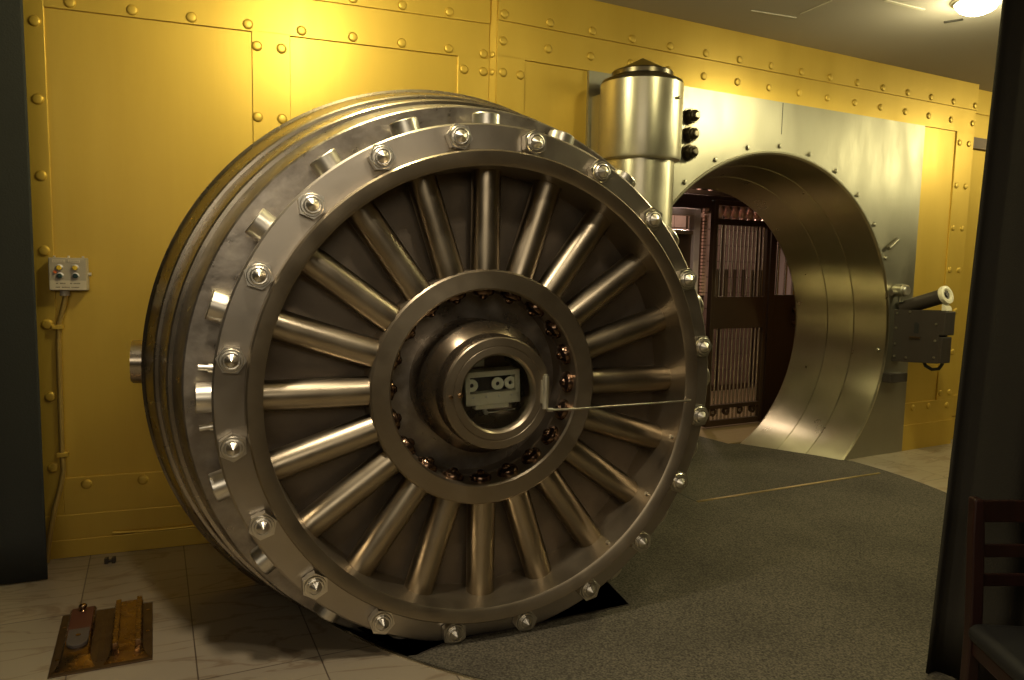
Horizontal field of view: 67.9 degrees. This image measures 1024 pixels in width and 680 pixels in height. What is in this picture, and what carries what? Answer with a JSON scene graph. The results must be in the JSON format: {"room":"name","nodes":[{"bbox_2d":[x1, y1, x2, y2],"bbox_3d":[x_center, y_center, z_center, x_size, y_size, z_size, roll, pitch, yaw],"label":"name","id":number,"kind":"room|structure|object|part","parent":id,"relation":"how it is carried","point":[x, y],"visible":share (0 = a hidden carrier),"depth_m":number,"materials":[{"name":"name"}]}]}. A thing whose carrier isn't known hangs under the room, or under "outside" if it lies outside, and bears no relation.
{"room":"bank vault entrance","nodes":[
{"label":"bank vault entrance","id":0,"kind":"room"},
{"bbox_2d":[23,0,490,558],"bbox_3d":[-1.378,-0.515,4.476,2.507,3.350,0.287,-1,6,-21],"label":"wall","id":1,"kind":"structure","parent":0,"point":[135,107],"depth_m":4.13,"materials":[{"name":"gold metal"}]},
{"bbox_3d":[-2.455,-0.478,3.953,0.123,2.870,0.017,-1,6,-21],"label":"strap plate","id":2,"kind":"part","parent":1,"relation":"part of","materials":[{"name":"gold metal"}]},
{"bbox_2d":[46,290,69,562],"bbox_3d":[-2.413,0.458,4.031,0.169,1.454,0.061,-2,7,-32],"label":"conduit","id":3,"kind":"object","parent":1,"relation":"attached to","point":[58,326],"visible":0.93,"depth_m":4.03,"materials":[{"name":"gold metal"}]},
{"bbox_2d":[48,256,91,290],"bbox_3d":[-2.310,-0.350,3.976,0.190,0.180,0.092,-1,6,-21],"label":"switch box","id":4,"kind":"object","parent":1,"relation":"attached to","point":[70,274],"visible":1,"depth_m":3.95,"materials":[{"name":"beige"}]},
{"bbox_3d":[-1.368,0.995,4.523,2.507,0.137,0.021,-1,6,-21],"label":"strap plate","id":5,"kind":"part","parent":1,"relation":"part of","materials":[{"name":"gold metal"}]},
{"bbox_3d":[-1.308,0.826,4.529,2.384,0.205,0.017,-1,6,-21],"label":"strap plate","id":6,"kind":"part","parent":1,"relation":"part of","materials":[{"name":"gold metal"}]},
{"bbox_3d":[-1.369,1.113,4.532,2.507,0.100,0.027,-1,6,-21],"label":"strap plate","id":7,"kind":"part","parent":1,"relation":"part of","materials":[{"name":"gold metal"}]},
{"bbox_3d":[-1.256,-1.818,4.262,2.384,0.220,0.017,-1,6,-21],"label":"strap plate","id":8,"kind":"part","parent":1,"relation":"part of","materials":[{"name":"gold metal"}]},
{"bbox_3d":[-1.369,-0.496,4.363,0.205,2.455,0.017,-1,6,-21],"label":"strap plate","id":9,"kind":"part","parent":1,"relation":"part of","materials":[{"name":"gold metal"}]},
{"bbox_3d":[-1.305,-2.043,4.213,2.502,0.255,0.029,-1,6,-21],"label":"strap plate","id":10,"kind":"part","parent":1,"relation":"part of","materials":[{"name":"gold metal"}]},
{"bbox_3d":[-0.261,-0.516,4.780,0.202,2.455,0.017,-1,6,-21],"label":"strap plate","id":11,"kind":"part","parent":1,"relation":"part of","materials":[{"name":"gold metal"}]},
{"bbox_2d":[488,0,496,102],"bbox_3d":[-0.113,-0.535,4.919,0.112,3.350,0.246,5,7,31],"label":"trim","id":12,"kind":"structure","parent":1,"relation":"attached to","point":[493,14],"depth_m":4.68,"materials":[{"name":"gold metal"}]},
{"bbox_2d":[335,623,407,656],"bbox_3d":[0.216,1.730,5.451,9.500,0.250,7.500,1,6,0],"label":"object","id":13,"kind":"structure","parent":0,"point":[366,636],"depth_m":4.31,"materials":[{"name":"grey concrete"}]},
{"bbox_2d":[0,439,952,679],"bbox_3d":[0.618,1.749,-0.471,16.691,0.080,12.908,-1,6,-21],"label":"floor","id":14,"kind":"structure","parent":0,"point":[212,621],"depth_m":3.42,"materials":[{"name":"tile"}]},
{"bbox_2d":[47,595,152,678],"bbox_3d":[-1.754,1.244,3.275,0.370,0.076,0.566,-2,6,-25],"label":"plate","id":15,"kind":"object","parent":14,"relation":"on","point":[90,638],"visible":1,"depth_m":3.21,"materials":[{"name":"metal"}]},
{"bbox_3d":[-1.821,1.251,3.188,0.080,0.014,0.160,-2,6,-25],"label":"worn plate","id":16,"kind":"part","parent":15,"relation":"part of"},
{"bbox_3d":[-1.933,1.204,3.425,0.036,0.034,0.036,-2,6,-25],"label":"knob","id":17,"kind":"part","parent":15,"relation":"part of","materials":[{"name":"gold metal"}]},
{"bbox_3d":[-1.727,1.240,3.324,0.022,0.033,0.445,-2,6,-25],"label":"guide rail","id":18,"kind":"part","parent":15,"relation":"part of","materials":[{"name":"gold metal"}]},
{"bbox_3d":[-1.650,1.237,3.362,0.022,0.034,0.450,-2,6,-25],"label":"guide rail","id":19,"kind":"part","parent":15,"relation":"part of","materials":[{"name":"gold metal"}]},
{"bbox_2d":[104,556,115,563],"bbox_3d":[-2.154,1.179,4.074,0.052,0.030,0.032,-1,6,-17],"label":"hook","id":20,"kind":"object","parent":14,"relation":"on","point":[106,559],"visible":1,"depth_m":4.06,"materials":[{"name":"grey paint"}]},
{"bbox_2d":[317,615,481,679],"bbox_3d":[-0.225,1.345,3.238,2.467,0.064,0.367,4,7,28],"label":"trim","id":21,"kind":"structure","parent":14,"relation":"attached to","point":[333,624],"depth_m":3.16,"materials":[{"name":"silver metal"}]},
{"bbox_2d":[358,436,957,679],"bbox_3d":[1.295,1.200,4.800,3.517,0.036,4.758,6,8,42],"label":"carpet","id":22,"kind":"structure","parent":14,"relation":"on","point":[832,580],"depth_m":3.84,"materials":[{"name":"carpet"}]},
{"bbox_2d":[419,581,629,654],"bbox_3d":[0.138,1.311,3.477,1.189,0.038,0.276,-4,8,-42],"label":"slot edge","id":23,"kind":"object","parent":22,"relation":"attached to","point":[607,581],"visible":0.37,"depth_m":3.50,"materials":[{"name":"grey paint"}]},
{"bbox_2d":[697,472,880,501],"bbox_3d":[2.134,1.103,5.731,1.881,0.004,0.022,-2,6,-27],"label":"threshold strip","id":24,"kind":"object","parent":22,"relation":"on","point":[877,472],"visible":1,"depth_m":5.68,"materials":[{"name":"gold metal"}]},
{"bbox_2d":[960,496,1023,679],"bbox_3d":[1.717,0.996,2.332,0.450,0.893,0.497,2,6,4],"label":"dining chair","id":25,"kind":"object","parent":14,"relation":"on","point":[999,648],"visible":1,"depth_m":2.50,"materials":[{"name":"brown wood"}]},
{"bbox_3d":[1.532,0.970,2.546,0.040,0.893,0.090,2,6,4],"label":"post","id":26,"kind":"part","parent":25,"relation":"part of","materials":[{"name":"brown wood"}]},
{"bbox_3d":[1.715,1.041,2.318,0.420,0.050,0.410,2,6,4],"label":"seat frame","id":27,"kind":"part","parent":25,"relation":"part of","materials":[{"name":"brown wood"}]},
{"bbox_2d":[968,624,1023,679],"bbox_3d":[1.714,0.990,2.298,0.450,0.065,0.430,2,6,4],"label":"seat cushion","id":28,"kind":"object","parent":25,"relation":"on","point":[1001,646],"depth_m":2.39,"materials":[{"name":"black leather"}]},
{"bbox_2d":[672,215,686,229],"bbox_3d":[1.805,-0.487,9.783,0.600,2.350,0.512,-2,7,-28],"label":"box","id":29,"kind":"object","parent":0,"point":[678,222],"visible":0.02,"depth_m":9.54,"materials":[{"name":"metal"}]},
{"bbox_3d":[2.111,-1.515,9.550,0.182,0.195,0.016,-2,7,-28],"label":"box door","id":30,"kind":"part","parent":29,"relation":"part of","materials":[{"name":"metal"}]},
{"bbox_2d":[673,189,723,211],"bbox_3d":[1.212,-0.793,10.463,6.300,2.800,0.101,-2,7,-28],"label":"ceiling","id":31,"kind":"structure","parent":0,"point":[686,200],"depth_m":11.07,"materials":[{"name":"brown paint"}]},
{"bbox_2d":[684,189,734,197],"bbox_3d":[2.685,-1.488,7.577,2.800,0.200,0.068,-2,7,-28],"label":"rail","id":32,"kind":"object","parent":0,"point":[708,192],"visible":0.06,"depth_m":7.09,"materials":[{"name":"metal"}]},
{"bbox_2d":[699,382,759,443],"bbox_3d":[1.716,0.739,9.627,6.300,0.060,4.740,-2,7,-28],"label":"floor","id":33,"kind":"structure","parent":0,"point":[734,433],"depth_m":7.76,"materials":[{"name":"tile"}]},
{"bbox_2d":[672,207,700,290],"bbox_3d":[1.454,-0.171,7.343,0.780,2.200,0.080,-2,7,-28],"label":"door frame","id":34,"kind":"structure","parent":33,"relation":"on","point":[689,240],"depth_m":7.38,"materials":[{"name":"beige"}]},
{"bbox_3d":[1.438,-1.036,7.237,0.705,0.040,0.060,-2,7,-28],"label":"rail","id":35,"kind":"part","parent":34,"relation":"part of","materials":[{"name":"silver metal"}]},
{"bbox_3d":[1.414,-0.047,7.346,0.705,1.950,0.020,-2,7,-28],"label":"screen panel","id":36,"kind":"part","parent":34,"relation":"part of","materials":[{"name":"brown metal"}]},
{"bbox_3d":[1.764,-0.182,7.510,0.075,2.200,0.080,-2,7,-28],"label":"post","id":37,"kind":"part","parent":34,"relation":"part of","materials":[{"name":"beige"}]},
{"bbox_2d":[697,208,708,314],"bbox_3d":[1.869,-0.189,7.548,0.075,2.210,0.050,-2,7,-28],"label":"rack","id":38,"kind":"object","parent":33,"relation":"on","point":[703,223],"visible":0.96,"depth_m":7.47,"materials":[{"name":"brown metal"}]},
{"bbox_2d":[686,211,723,390],"bbox_3d":[2.351,-0.506,10.077,0.600,2.350,0.512,-2,7,-28],"label":"tall cabinet","id":39,"kind":"object","parent":33,"relation":"on","point":[709,214],"visible":0.05,"depth_m":9.87,"materials":[{"name":"brown metal"}]},
{"bbox_3d":[2.467,-0.509,9.856,0.182,0.195,0.016,-2,7,-28],"label":"box door","id":40,"kind":"part","parent":39,"relation":"part of","materials":[{"name":"metal"}]},
{"bbox_3d":[2.463,-0.305,9.877,0.182,0.195,0.016,-2,7,-28],"label":"box door","id":41,"kind":"part","parent":39,"relation":"part of","materials":[{"name":"metal"}]},
{"bbox_3d":[2.487,-1.528,9.753,0.182,0.195,0.016,-2,7,-28],"label":"box door","id":42,"kind":"part","parent":39,"relation":"part of","materials":[{"name":"metal"}]},
{"bbox_3d":[2.471,-0.713,9.835,0.182,0.195,0.016,-2,7,-28],"label":"box door","id":43,"kind":"part","parent":39,"relation":"part of","materials":[{"name":"metal"}]},
{"bbox_3d":[2.475,-0.917,9.815,0.182,0.195,0.016,-2,7,-28],"label":"box door","id":44,"kind":"part","parent":39,"relation":"part of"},
{"bbox_3d":[2.479,-1.121,9.794,0.182,0.195,0.016,-2,7,-28],"label":"box door","id":45,"kind":"part","parent":39,"relation":"part of","materials":[{"name":"metal"}]},
{"bbox_3d":[2.483,-1.325,9.774,0.182,0.195,0.016,-2,7,-28],"label":"box door","id":46,"kind":"part","parent":39,"relation":"part of","materials":[{"name":"metal"}]},
{"bbox_2d":[715,216,755,390],"bbox_3d":[2.896,-0.525,10.371,0.600,2.350,0.512,-2,7,-28],"label":"tall cabinet","id":47,"kind":"object","parent":33,"relation":"on","point":[730,217],"visible":0.2,"depth_m":10.13,"materials":[{"name":"brown metal"}]},
{"bbox_3d":[2.824,0.498,10.162,0.182,0.195,0.016,-2,7,-28],"label":"box door","id":48,"kind":"part","parent":47,"relation":"part of","materials":[{"name":"metal"}]},
{"bbox_3d":[2.828,0.294,10.141,0.182,0.195,0.016,-2,7,-28],"label":"box door","id":49,"kind":"part","parent":47,"relation":"part of","materials":[{"name":"metal"}]},
{"bbox_3d":[2.832,0.090,10.121,0.182,0.195,0.016,-2,7,-28],"label":"box door","id":50,"kind":"part","parent":47,"relation":"part of","materials":[{"name":"metal"}]},
{"bbox_3d":[2.836,-0.114,10.100,0.182,0.195,0.016,-2,7,-28],"label":"box door","id":51,"kind":"part","parent":47,"relation":"part of","materials":[{"name":"metal"}]},
{"bbox_3d":[2.852,-0.930,10.018,0.182,0.195,0.016,-2,7,-28],"label":"box door","id":52,"kind":"part","parent":47,"relation":"part of","materials":[{"name":"metal"}]},
{"bbox_3d":[2.856,-1.134,9.997,0.182,0.195,0.016,-2,7,-28],"label":"box door","id":53,"kind":"part","parent":47,"relation":"part of","materials":[{"name":"metal"}]},
{"bbox_3d":[2.848,-0.726,10.038,0.182,0.195,0.016,-2,7,-28],"label":"box door","id":54,"kind":"part","parent":47,"relation":"part of","materials":[{"name":"metal"}]},
{"bbox_3d":[2.860,-1.338,9.976,0.182,0.195,0.016,-2,7,-28],"label":"box door","id":55,"kind":"part","parent":47,"relation":"part of","materials":[{"name":"metal"}]},
{"bbox_3d":[2.993,0.492,10.253,0.182,0.195,0.016,-2,7,-28],"label":"box door","id":56,"kind":"part","parent":47,"relation":"part of","materials":[{"name":"metal"}]},
{"bbox_3d":[2.997,0.288,10.232,0.182,0.195,0.016,-2,7,-28],"label":"box door","id":57,"kind":"part","parent":47,"relation":"part of","materials":[{"name":"metal"}]},
{"bbox_3d":[3.001,0.084,10.212,0.182,0.195,0.016,-2,7,-28],"label":"box door","id":58,"kind":"part","parent":47,"relation":"part of","materials":[{"name":"metal"}]},
{"bbox_3d":[3.005,-0.120,10.191,0.182,0.195,0.016,-2,7,-28],"label":"box door","id":59,"kind":"part","parent":47,"relation":"part of","materials":[{"name":"metal"}]},
{"bbox_3d":[3.017,-0.732,10.129,0.182,0.195,0.016,-2,7,-28],"label":"box door","id":60,"kind":"part","parent":47,"relation":"part of","materials":[{"name":"metal"}]},
{"bbox_3d":[3.021,-0.936,10.109,0.182,0.195,0.016,-2,7,-28],"label":"box door","id":61,"kind":"part","parent":47,"relation":"part of","materials":[{"name":"metal"}]},
{"bbox_3d":[3.025,-1.140,10.088,0.182,0.195,0.016,-2,7,-28],"label":"box door","id":62,"kind":"part","parent":47,"relation":"part of","materials":[{"name":"metal"}]},
{"bbox_3d":[3.029,-1.344,10.067,0.182,0.195,0.016,-2,7,-28],"label":"box door","id":63,"kind":"part","parent":47,"relation":"part of","materials":[{"name":"metal"}]},
{"bbox_3d":[3.033,-1.548,10.047,0.182,0.195,0.016,-2,7,-28],"label":"box door","id":64,"kind":"part","parent":47,"relation":"part of","materials":[{"name":"metal"}]},
{"bbox_3d":[3.162,0.486,10.344,0.182,0.195,0.016,-2,7,-28],"label":"box door","id":65,"kind":"part","parent":47,"relation":"part of","materials":[{"name":"metal"}]},
{"bbox_3d":[3.166,0.282,10.323,0.182,0.195,0.016,-2,7,-28],"label":"box door","id":66,"kind":"part","parent":47,"relation":"part of","materials":[{"name":"metal"}]},
{"bbox_3d":[3.170,0.078,10.303,0.182,0.195,0.016,-2,7,-28],"label":"box door","id":67,"kind":"part","parent":47,"relation":"part of","materials":[{"name":"metal"}]},
{"bbox_3d":[3.174,-0.126,10.282,0.182,0.195,0.016,-2,7,-28],"label":"box door","id":68,"kind":"part","parent":47,"relation":"part of","materials":[{"name":"metal"}]},
{"bbox_3d":[3.190,-0.942,10.200,0.182,0.195,0.016,-2,7,-28],"label":"box door","id":69,"kind":"part","parent":47,"relation":"part of","materials":[{"name":"metal"}]},
{"bbox_3d":[3.194,-1.146,10.179,0.182,0.195,0.016,-2,7,-28],"label":"box door","id":70,"kind":"part","parent":47,"relation":"part of","materials":[{"name":"metal"}]},
{"bbox_3d":[3.198,-1.349,10.158,0.182,0.195,0.016,-2,7,-28],"label":"box door","id":71,"kind":"part","parent":47,"relation":"part of","materials":[{"name":"metal"}]},
{"bbox_2d":[701,200,770,427],"bbox_3d":[2.309,-0.261,7.796,0.777,2.280,0.084,-2,7,-28],"label":"gate","id":72,"kind":"object","parent":33,"relation":"on","point":[724,312],"visible":0.88,"depth_m":7.77,"materials":[{"name":"brown metal"}]},
{"bbox_3d":[2.287,0.843,7.908,0.777,0.060,0.056,-2,7,-28],"label":"rail","id":73,"kind":"part","parent":72,"relation":"part of","materials":[{"name":"brown metal"}]},
{"bbox_3d":[2.331,-1.370,7.684,0.777,0.050,0.056,-2,7,-28],"label":"rail","id":74,"kind":"part","parent":72,"relation":"part of","materials":[{"name":"brown metal"}]},
{"bbox_3d":[2.291,0.674,7.891,0.777,0.040,0.056,-2,7,-28],"label":"rail","id":75,"kind":"part","parent":72,"relation":"part of","materials":[{"name":"brown metal"}]},
{"bbox_3d":[2.309,-0.283,7.794,0.740,0.325,0.050,-2,7,-28],"label":"lock panel","id":76,"kind":"part","parent":72,"relation":"part of","materials":[{"name":"brown metal"}]},
{"bbox_3d":[2.327,-1.186,7.703,0.777,0.060,0.056,-2,7,-28],"label":"rail","id":77,"kind":"part","parent":72,"relation":"part of","materials":[{"name":"brown metal"}]},
{"bbox_2d":[759,231,794,421],"bbox_3d":[3.277,-0.432,8.287,1.340,2.600,0.167,-2,7,-28],"label":"grille","id":78,"kind":"object","parent":33,"relation":"on","point":[780,316],"visible":0.23,"depth_m":8.09,"materials":[{"name":"brown metal"}]},
{"bbox_3d":[2.707,-0.416,8.018,0.080,2.600,0.080,-2,7,-28],"label":"frame post","id":79,"kind":"part","parent":78,"relation":"part of","materials":[{"name":"brown metal"}]},
{"bbox_3d":[3.280,0.179,8.406,1.260,1.360,0.080,-2,7,-28],"label":"cabinet panel","id":80,"kind":"part","parent":78,"relation":"part of","materials":[{"name":"brown metal"}]},
{"bbox_3d":[3.056,-0.256,8.141,0.080,0.210,0.087,-2,7,-28],"label":"lock handle","id":81,"kind":"part","parent":78,"relation":"part of","materials":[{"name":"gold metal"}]},
{"bbox_2d":[495,0,978,450],"bbox_3d":[2.004,-0.609,6.063,4.948,3.350,0.286,-2,7,-28],"label":"wall","id":82,"kind":"structure","parent":0,"point":[546,50],"depth_m":5.80,"materials":[{"name":"gold metal"}]},
{"bbox_3d":[-0.033,-0.528,4.840,0.198,2.475,0.017,-2,7,-28],"label":"strap plate","id":83,"kind":"part","parent":82,"relation":"part of","materials":[{"name":"gold metal"}]},
{"bbox_3d":[2.083,-1.931,5.831,4.948,0.220,0.017,-2,7,-28],"label":"strap plate","id":84,"kind":"part","parent":82,"relation":"part of","materials":[{"name":"gold metal"}]},
{"bbox_3d":[2.090,-2.147,5.804,4.948,0.235,0.029,-2,7,-28],"label":"strap plate","id":85,"kind":"part","parent":82,"relation":"part of","materials":[{"name":"gold metal"}]},
{"bbox_2d":[585,70,924,459],"bbox_3d":[1.836,-0.157,6.334,3.535,3.420,0.880,-2,7,-28],"label":"doorway","id":86,"kind":"structure","parent":82,"relation":"in","point":[838,192],"depth_m":6.65,"materials":[{"name":"metal"}]},
{"bbox_2d":[590,58,699,227],"bbox_3d":[0.994,-0.328,5.081,0.979,2.948,0.560,-2,7,-28],"label":"door hinge","id":87,"kind":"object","parent":86,"relation":"attached to","point":[637,114],"depth_m":4.67,"materials":[{"name":"metal"}]},
{"bbox_2d":[130,89,711,643],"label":"door","id":88,"kind":"structure","parent":87,"relation":"attached to","point":[416,364],"depth_m":3.26,"materials":[{"name":"metal"}]},
{"bbox_3d":[-0.774,0.218,3.110,0.530,0.128,0.128,-1,6,-22],"label":"bolt rod","id":89,"kind":"part","parent":88,"relation":"part of","materials":[{"name":"metal"}]},
{"bbox_3d":[-0.746,0.431,3.144,0.530,0.128,0.128,-20,13,-19],"label":"bolt rod","id":90,"kind":"part","parent":88,"relation":"part of","materials":[{"name":"metal"}]},
{"bbox_3d":[-0.738,0.003,3.101,0.530,0.128,0.128,18,-1,-23],"label":"bolt rod","id":91,"kind":"part","parent":88,"relation":"part of","materials":[{"name":"metal"}]},
{"bbox_3d":[-0.658,0.622,3.200,0.530,0.128,0.128,-38,18,-14],"label":"bolt rod","id":92,"kind":"part","parent":88,"relation":"part of","materials":[{"name":"metal"}]},
{"bbox_3d":[-0.642,-0.191,3.118,0.530,0.128,0.128,38,-8,-21],"label":"bolt rod","id":93,"kind":"part","parent":88,"relation":"part of","materials":[{"name":"metal"}]},
{"bbox_3d":[-0.519,0.771,3.273,0.128,0.530,0.128,38,-8,-21],"label":"bolt rod","id":94,"kind":"part","parent":88,"relation":"part of","materials":[{"name":"metal"}]},
{"bbox_3d":[-0.497,-0.347,3.159,0.128,0.530,0.128,-38,18,-14],"label":"bolt rod","id":95,"kind":"part","parent":88,"relation":"part of","materials":[{"name":"metal"}]},
{"bbox_3d":[-0.341,0.866,3.354,0.128,0.530,0.128,18,-1,-23],"label":"bolt rod","id":96,"kind":"part","parent":88,"relation":"part of","materials":[{"name":"metal"}]},
{"bbox_3d":[-0.315,-0.449,3.221,0.128,0.530,0.128,-20,13,-19],"label":"bolt rod","id":97,"kind":"part","parent":88,"relation":"part of","materials":[{"name":"metal"}]},
{"bbox_3d":[-0.179,0.191,3.494,1.880,1.880,0.090,-1,6,-22],"label":"web plate","id":98,"kind":"part","parent":88,"relation":"part of","materials":[{"name":"brown metal"}]},
{"bbox_3d":[-0.142,0.896,3.437,0.128,0.530,0.128,-1,6,-22],"label":"bolt rod","id":99,"kind":"part","parent":88,"relation":"part of","materials":[{"name":"metal"}]},
{"bbox_3d":[-0.115,-0.487,3.297,0.128,0.530,0.128,-1,6,-22],"label":"bolt rod","id":100,"kind":"part","parent":88,"relation":"part of","materials":[{"name":"metal"}]},
{"bbox_3d":[-0.063,0.222,3.206,0.320,0.320,0.006,-1,6,-22],"label":"porthole glass","id":101,"kind":"part","parent":88,"relation":"part of","materials":[{"name":"white"}]},
{"bbox_3d":[0.058,0.858,3.514,0.128,0.530,0.128,-20,13,-19],"label":"bolt rod","id":102,"kind":"part","parent":88,"relation":"part of","materials":[{"name":"metal"}]},
{"bbox_3d":[0.084,-0.457,3.381,0.128,0.530,0.128,18,-1,-23],"label":"bolt rod","id":103,"kind":"part","parent":88,"relation":"part of","materials":[{"name":"metal"}]},
{"bbox_3d":[0.240,0.756,3.575,0.128,0.530,0.128,-38,18,-14],"label":"bolt rod","id":104,"kind":"part","parent":88,"relation":"part of","materials":[{"name":"metal"}]},
{"bbox_3d":[0.262,-0.363,3.462,0.128,0.530,0.128,38,-8,-21],"label":"bolt rod","id":105,"kind":"part","parent":88,"relation":"part of","materials":[{"name":"metal"}]},
{"bbox_3d":[0.386,0.600,3.617,0.530,0.128,0.128,38,-8,-21],"label":"bolt rod","id":106,"kind":"part","parent":88,"relation":"part of","materials":[{"name":"metal"}]},
{"bbox_3d":[0.402,-0.213,3.535,0.530,0.128,0.128,-38,18,-14],"label":"bolt rod","id":107,"kind":"part","parent":88,"relation":"part of","materials":[{"name":"metal"}]},
{"bbox_3d":[0.493,0.290,3.393,0.747,0.018,0.019,-1,6,-23],"label":"wire rod","id":108,"kind":"part","parent":88,"relation":"part of","materials":[{"name":"silver metal"}]},
{"bbox_3d":[0.481,0.405,3.634,0.530,0.128,0.128,18,-1,-23],"label":"bolt rod","id":109,"kind":"part","parent":88,"relation":"part of","materials":[{"name":"metal"}]},
{"bbox_3d":[0.490,-0.022,3.591,0.530,0.128,0.128,-20,13,-19],"label":"bolt rod","id":110,"kind":"part","parent":88,"relation":"part of","materials":[{"name":"metal"}]},
{"bbox_3d":[0.517,0.191,3.625,0.530,0.128,0.128,-1,6,-22],"label":"bolt rod","id":111,"kind":"part","parent":88,"relation":"part of","materials":[{"name":"metal"}]},
{"bbox_3d":[0.793,-0.002,4.994,0.480,2.310,0.480,-2,7,-28],"label":"post","id":112,"kind":"part","parent":87,"relation":"part of","materials":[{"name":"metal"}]},
{"bbox_2d":[882,372,907,382],"bbox_3d":[3.389,0.331,6.727,0.240,0.080,0.078,-2,7,-28],"label":"clamp","id":113,"kind":"object","parent":86,"relation":"attached to","point":[892,377],"visible":1,"depth_m":6.68,"materials":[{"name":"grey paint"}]},
{"bbox_2d":[889,284,910,301],"bbox_3d":[3.367,-0.409,6.606,0.157,0.155,0.125,-2,7,-28],"label":"handle","id":114,"kind":"object","parent":86,"relation":"attached to","point":[899,290],"visible":1,"depth_m":6.58,"materials":[{"name":"metal"}]},
{"bbox_3d":[3.383,-0.433,6.625,0.110,0.110,0.100,-2,7,-28],"label":"stem","id":115,"kind":"part","parent":114,"relation":"part of","materials":[{"name":"metal"}]},
{"bbox_2d":[891,286,955,370],"bbox_3d":[3.533,-0.106,6.537,0.160,0.731,0.465,-2,7,-28],"label":"mechanism","id":116,"kind":"object","parent":86,"relation":"attached to","point":[920,335],"visible":1,"depth_m":6.46,"materials":[{"name":"grey paint"}]},
{"bbox_3d":[3.476,-0.028,6.541,0.020,0.475,0.420,-2,7,-28],"label":"plate","id":117,"kind":"part","parent":116,"relation":"part of","materials":[{"name":"grey paint"}]},
{"bbox_3d":[3.627,0.085,6.375,0.130,0.220,0.035,-2,7,-28],"label":"plate","id":118,"kind":"part","parent":116,"relation":"part of","materials":[{"name":"grey paint"}]},
{"bbox_3d":[3.638,-0.139,6.350,0.140,0.200,0.045,-2,7,-28],"label":"plate","id":119,"kind":"part","parent":116,"relation":"part of","materials":[{"name":"grey paint"}]},
{"bbox_3d":[3.878,0.886,7.115,0.745,0.237,0.025,-2,7,-28],"label":"strap plate","id":120,"kind":"part","parent":82,"relation":"part of","materials":[{"name":"gold metal"}]},
{"bbox_3d":[3.880,0.668,7.097,0.745,0.205,0.017,-2,7,-28],"label":"strap plate","id":121,"kind":"part","parent":82,"relation":"part of","materials":[{"name":"gold metal"}]},
{"bbox_3d":[4.120,-0.673,7.077,0.260,2.475,0.017,-2,7,-28],"label":"strap plate","id":122,"kind":"part","parent":82,"relation":"part of","materials":[{"name":"gold metal"}]},
{"bbox_2d":[723,197,790,382],"bbox_3d":[3.865,-0.464,10.201,0.102,3.300,5.540,-2,7,-28],"label":"wall","id":123,"kind":"structure","parent":0,"point":[782,257],"depth_m":10.72,"materials":[{"name":"metal"}]},
{"bbox_2d":[595,0,1001,91],"bbox_3d":[1.540,-2.023,2.808,17.000,0.100,14.000,1,6,0],"label":"ceiling","id":124,"kind":"structure","parent":0,"point":[880,31],"depth_m":5.37,"materials":[{"name":"beige paint"}]},
{"bbox_2d":[0,0,47,584],"bbox_3d":[-3.466,-0.433,3.229,2.467,3.344,0.068,-1,6,-22],"label":"pillar","id":125,"kind":"structure","parent":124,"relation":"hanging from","point":[23,548],"depth_m":3.69,"materials":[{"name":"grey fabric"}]},
{"bbox_2d":[750,10,796,18],"bbox_3d":[1.768,-2.201,5.136,0.373,0.007,0.010,-1,6,-20],"label":"trim","id":126,"kind":"structure","parent":124,"relation":"attached to","point":[750,10],"depth_m":5.13,"materials":[{"name":"beige"}]},
{"bbox_2d":[800,0,831,14],"bbox_3d":[1.993,-2.182,4.987,0.008,0.007,0.288,-1,6,-20],"label":"trim","id":127,"kind":"structure","parent":124,"relation":"attached to","point":[830,0],"depth_m":4.98,"materials":[{"name":"beige"}]},
{"bbox_2d":[884,0,924,10],"bbox_3d":[2.538,-2.164,4.912,0.367,0.007,0.022,-2,6,-26],"label":"trim","id":128,"kind":"structure","parent":124,"relation":"attached to","point":[887,1],"depth_m":4.91,"materials":[{"name":"beige"}]},
{"bbox_2d":[944,18,962,23],"bbox_3d":[3.018,-2.182,5.196,0.114,0.008,0.030,6,7,38],"label":"ceiling slot","id":129,"kind":"object","parent":124,"relation":"attached to","point":[961,19],"visible":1,"depth_m":5.20,"materials":[{"name":"grey"}]},
{"bbox_2d":[926,0,1023,679],"bbox_3d":[2.975,-0.237,2.538,2.631,3.344,0.164,3,6,19],"label":"pillar","id":130,"kind":"structure","parent":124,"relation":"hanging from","point":[987,459],"depth_m":2.93,"materials":[{"name":"grey fabric"}]},
{"bbox_2d":[950,0,1001,15],"bbox_3d":[2.942,-2.105,4.807,0.300,0.085,0.300,1,6,0],"label":"ceiling lamp","id":131,"kind":"object","parent":124,"relation":"attached to","point":[963,7],"visible":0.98,"depth_m":4.76,"materials":[{"name":"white glass"}]},
{"bbox_2d":[951,89,991,438],"bbox_3d":[5.175,-0.732,7.889,2.370,3.350,0.276,-2,7,-28],"label":"wall","id":132,"kind":"structure","parent":0,"point":[984,97],"depth_m":7.31,"materials":[{"name":"gold metal"}]},
{"bbox_3d":[5.200,0.835,7.944,2.370,0.223,0.020,-2,7,-28],"label":"strap plate","id":133,"kind":"part","parent":132,"relation":"part of","materials":[{"name":"gold metal"}]},
{"bbox_3d":[5.204,0.610,7.921,2.370,0.205,0.020,-2,7,-28],"label":"strap plate","id":134,"kind":"part","parent":132,"relation":"part of","materials":[{"name":"gold metal"}]},
{"bbox_3d":[5.256,-2.048,7.652,2.370,0.210,0.020,-2,7,-28],"label":"strap plate","id":135,"kind":"part","parent":132,"relation":"part of","materials":[{"name":"gold metal"}]},
{"bbox_3d":[5.261,-2.276,7.629,2.370,0.223,0.020,-2,7,-28],"label":"strap plate","id":136,"kind":"part","parent":132,"relation":"part of","materials":[{"name":"gold metal"}]},
{"bbox_2d":[973,137,986,150],"bbox_3d":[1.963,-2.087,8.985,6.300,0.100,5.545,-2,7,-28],"label":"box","id":137,"kind":"object","parent":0,"point":[979,143],"depth_m":7.17,"materials":[{"name":"brown paint"}]}
]}

